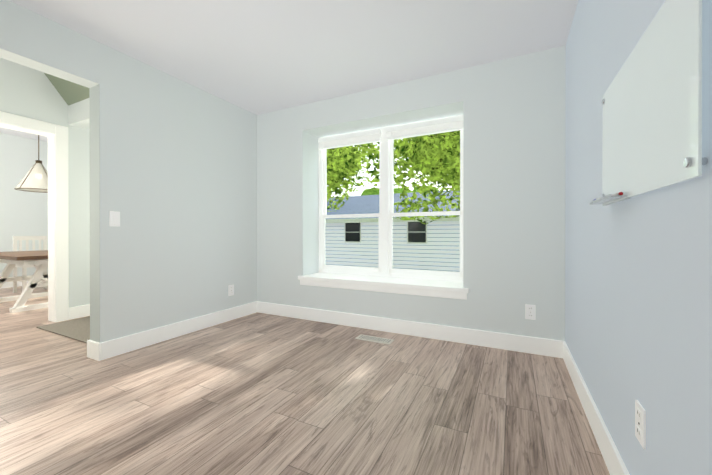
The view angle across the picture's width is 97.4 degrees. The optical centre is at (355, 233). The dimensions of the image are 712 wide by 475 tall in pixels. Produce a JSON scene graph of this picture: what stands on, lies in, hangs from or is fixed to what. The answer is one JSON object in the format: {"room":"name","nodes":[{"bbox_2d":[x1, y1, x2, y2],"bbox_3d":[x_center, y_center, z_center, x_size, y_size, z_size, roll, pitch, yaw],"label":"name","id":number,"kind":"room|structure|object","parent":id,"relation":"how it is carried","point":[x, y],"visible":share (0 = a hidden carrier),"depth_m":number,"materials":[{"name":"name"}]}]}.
{"room":"empty home office","nodes":[
{"label":"empty home office","id":0,"kind":"room"},
{"bbox_2d":[0,133,47,276],"bbox_3d":[-6.945,-0.484,4.346,0.150,2.900,4.270,0,0,27],"label":"wall","id":1,"kind":"structure","parent":0,"point":[23,213],"depth_m":5.73,"materials":[{"name":"white paint"}]},
{"bbox_2d":[0,281,28,288],"bbox_3d":[-6.871,0.899,4.313,0.016,0.135,4.270,0,0,27],"label":"baseboard","id":2,"kind":"structure","parent":1,"relation":"attached to","point":[6,284],"depth_m":5.62,"materials":[{"name":"white wood"}]},
{"bbox_2d":[0,127,47,141],"bbox_3d":[-4.598,-1.831,3.168,5.100,0.100,4.270,0,0,27],"label":"ceiling","id":3,"kind":"structure","parent":0,"point":[21,134],"depth_m":5.62,"materials":[{"name":"white paint"}]},
{"bbox_2d":[14,135,47,192],"bbox_3d":[-4.479,-1.196,4.412,0.479,1.175,0.479,0,0,27],"label":"pendant lamp","id":4,"kind":"object","parent":3,"relation":"hanging from","point":[35,178],"visible":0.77,"depth_m":4.31,"materials":[{"name":"white glass"}]},
{"bbox_2d":[0,58,89,307],"bbox_3d":[-3.727,-0.480,2.734,0.150,2.900,4.270,0,0,27],"label":"wall","id":5,"kind":"structure","parent":0,"point":[27,92],"depth_m":3.54,"materials":[{"name":"white paint"}]},
{"bbox_2d":[0,111,68,321],"bbox_3d":[-3.644,-0.113,2.899,0.190,2.165,1.467,0,0,27],"label":"door frame","id":6,"kind":"structure","parent":5,"relation":"attached to","point":[58,277],"depth_m":3.44,"materials":[{"name":"white wood"}]},
{"bbox_2d":[69,304,89,319],"bbox_3d":[-2.977,0.900,4.049,0.016,0.135,1.173,0,0,27],"label":"baseboard","id":7,"kind":"structure","parent":5,"relation":"attached to","point":[84,310],"depth_m":3.61,"materials":[{"name":"white wood"}]},
{"bbox_2d":[44,73,89,128],"bbox_3d":[-2.585,-1.506,3.169,1.500,0.550,0.365,0,0,27],"label":"beam","id":8,"kind":"structure","parent":0,"point":[75,96],"depth_m":3.38,"materials":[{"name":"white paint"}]},
{"bbox_2d":[0,0,256,342],"bbox_3d":[-2.251,-0.478,1.995,0.150,2.900,4.270,0,0,27],"label":"wall","id":9,"kind":"structure","parent":0,"point":[173,170],"depth_m":2.76,"materials":[{"name":"white paint"}]},
{"bbox_2d":[87,340,91,358],"bbox_3d":[-1.730,0.902,3.196,0.050,0.135,1.663,0,0,27],"label":"baseboard","id":10,"kind":"structure","parent":9,"relation":"attached to","point":[89,342],"depth_m":2.44,"materials":[{"name":"white wood"}]},
{"bbox_2d":[109,211,119,225],"bbox_3d":[-1.916,-0.119,2.484,0.012,0.118,0.072,0,0,27],"label":"light switch","id":11,"kind":"object","parent":9,"relation":"attached to","point":[114,218],"visible":1,"depth_m":2.48,"materials":[{"name":"white plastic"}]},
{"bbox_2d":[92,302,255,360],"bbox_3d":[-1.615,0.902,3.116,0.046,0.135,1.623,0,0,27],"label":"baseboard","id":12,"kind":"structure","parent":9,"relation":"attached to","point":[111,348],"depth_m":2.83,"materials":[{"name":"white wood"}]},
{"bbox_2d":[228,285,233,295],"bbox_3d":[-1.403,0.633,3.514,0.008,0.118,0.072,0,0,27],"label":"electrical outlet","id":13,"kind":"object","parent":9,"relation":"attached to","point":[230,290],"visible":1,"depth_m":3.50,"materials":[{"name":"white plastic"}]},
{"bbox_2d":[9,0,577,114],"bbox_3d":[-0.754,-1.516,1.243,3.200,0.100,4.270,0,0,27],"label":"ceiling","id":14,"kind":"structure","parent":0,"point":[257,57],"depth_m":2.34,"materials":[{"name":"white paint"}]},
{"bbox_2d":[0,286,609,474],"bbox_3d":[-3.045,1.031,2.536,8.750,0.120,4.820,0,0,27],"label":"floor","id":15,"kind":"structure","parent":0,"point":[256,393],"depth_m":1.76,"materials":[{"name":"brown wood"}]},
{"bbox_2d":[0,250,47,312],"bbox_3d":[-4.479,0.616,4.417,1.600,0.700,0.900,0,0,27],"label":"dining table","id":16,"kind":"object","parent":15,"relation":"on","point":[38,260],"visible":0.56,"depth_m":4.03,"materials":[{"name":"white paint"}]},
{"bbox_2d":[13,236,46,292],"bbox_3d":[-5.346,0.499,5.209,0.420,0.930,0.420,0,0,27],"label":"head chair","id":17,"kind":"object","parent":15,"relation":"on","point":[27,239],"visible":0.56,"depth_m":5.16,"materials":[{"name":"white paint"}]},
{"bbox_2d":[36,316,89,342],"bbox_3d":[-2.413,0.962,3.539,1.300,0.012,1.360,0,0,27],"label":"rug","id":18,"kind":"object","parent":15,"relation":"on","point":[78,329],"visible":0.27,"depth_m":3.16,"materials":[{"name":"beige fabric"}]},
{"bbox_2d":[355,334,393,344],"bbox_3d":[0.171,0.966,2.871,0.340,0.007,0.130,0,0,27],"label":"floor vent","id":19,"kind":"object","parent":15,"relation":"in","point":[375,339],"visible":1,"depth_m":2.85,"materials":[{"name":"silver metal"}]},
{"bbox_2d":[257,45,565,340],"bbox_3d":[-2.055,-0.484,4.508,8.750,2.900,0.400,0,0,27],"label":"wall","id":20,"kind":"structure","parent":0,"point":[511,110],"depth_m":2.73,"materials":[{"name":"white paint"}]},
{"bbox_2d":[298,273,468,299],"bbox_3d":[0.242,0.529,3.310,1.838,0.100,0.370,0,0,27],"label":"trim","id":21,"kind":"structure","parent":20,"relation":"attached to","point":[445,289],"depth_m":3.15,"materials":[{"name":"white wood"}]},
{"bbox_2d":[318,115,462,281],"bbox_3d":[0.322,-0.351,3.466,1.748,1.660,0.135,0,0,27],"label":"window","id":22,"kind":"structure","parent":20,"relation":"in","point":[384,137],"depth_m":3.46,"materials":[{"name":"white plastic"}]},
{"bbox_2d":[256,301,559,357],"bbox_3d":[0.189,0.902,3.153,3.180,0.135,0.020,0,0,27],"label":"baseboard","id":23,"kind":"structure","parent":20,"relation":"attached to","point":[519,343],"depth_m":2.92,"materials":[{"name":"white wood"}]},
{"bbox_2d":[525,304,535,319],"bbox_3d":[1.419,0.636,2.542,0.072,0.118,0.008,0,0,27],"label":"electrical outlet","id":24,"kind":"object","parent":20,"relation":"attached to","point":[530,311],"visible":1,"depth_m":2.54,"materials":[{"name":"white plastic"}]},
{"bbox_2d":[565,0,711,474],"bbox_3d":[0.710,-0.474,0.428,0.150,2.900,4.420,0,0,27],"label":"wall","id":25,"kind":"structure","parent":0,"point":[638,297],"depth_m":1.05,"materials":[{"name":"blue paint"}]},
{"bbox_2d":[560,341,629,474],"bbox_3d":[0.670,0.908,0.535,0.016,0.135,4.270,0,0,27],"label":"baseboard","id":26,"kind":"structure","parent":25,"relation":"attached to","point":[612,458],"depth_m":1.48,"materials":[{"name":"white wood"}]},
{"bbox_2d":[635,400,645,448],"bbox_3d":[0.905,0.604,0.996,0.008,0.118,0.072,0,0,27],"label":"electrical outlet","id":27,"kind":"object","parent":25,"relation":"attached to","point":[640,423],"visible":1,"depth_m":0.98,"materials":[{"name":"white plastic"}]},
{"bbox_2d":[590,0,707,205],"bbox_3d":[0.869,-0.351,0.992,0.070,0.469,0.770,0,0,27],"label":"whiteboard","id":28,"kind":"object","parent":25,"relation":"attached to","point":[652,120],"visible":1,"depth_m":0.82,"materials":[{"name":"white glass"}]},
{"label":"outside","id":29,"kind":"structure","parent":0,"visible":0},
{"bbox_3d":[20.835,1.577,41.672,120.000,0.200,86.510,0,0,27],"label":"ground","id":30,"kind":"structure","parent":29,"visible":0},
{"bbox_2d":[327,142,409,211],"bbox_3d":[-1.269,-2.870,9.307,6.721,8.864,4.805,0,0,27],"label":"tree","id":31,"kind":"object","parent":30,"relation":"on","point":[332,153],"depth_m":8.62,"materials":[{"name":"green plant"}]},
{"bbox_2d":[345,185,439,196],"bbox_3d":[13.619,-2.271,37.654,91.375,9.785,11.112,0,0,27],"label":"tree","id":32,"kind":"object","parent":30,"relation":"on","point":[370,192],"depth_m":43.15,"materials":[{"name":"green plant"}]},
{"bbox_2d":[326,190,459,271],"bbox_3d":[2.368,-0.308,16.520,16.400,3.690,7.920,0,0,27],"label":"house","id":33,"kind":"structure","parent":30,"relation":"on","point":[353,247],"depth_m":13.07,"materials":[{"name":"white"}]},
{"bbox_2d":[327,130,459,223],"bbox_3d":[2.925,-3.002,7.709,8.175,9.137,5.302,0,0,27],"label":"tree","id":34,"kind":"object","parent":30,"relation":"on","point":[440,178],"depth_m":7.20,"materials":[{"name":"green plant"}]}
]}

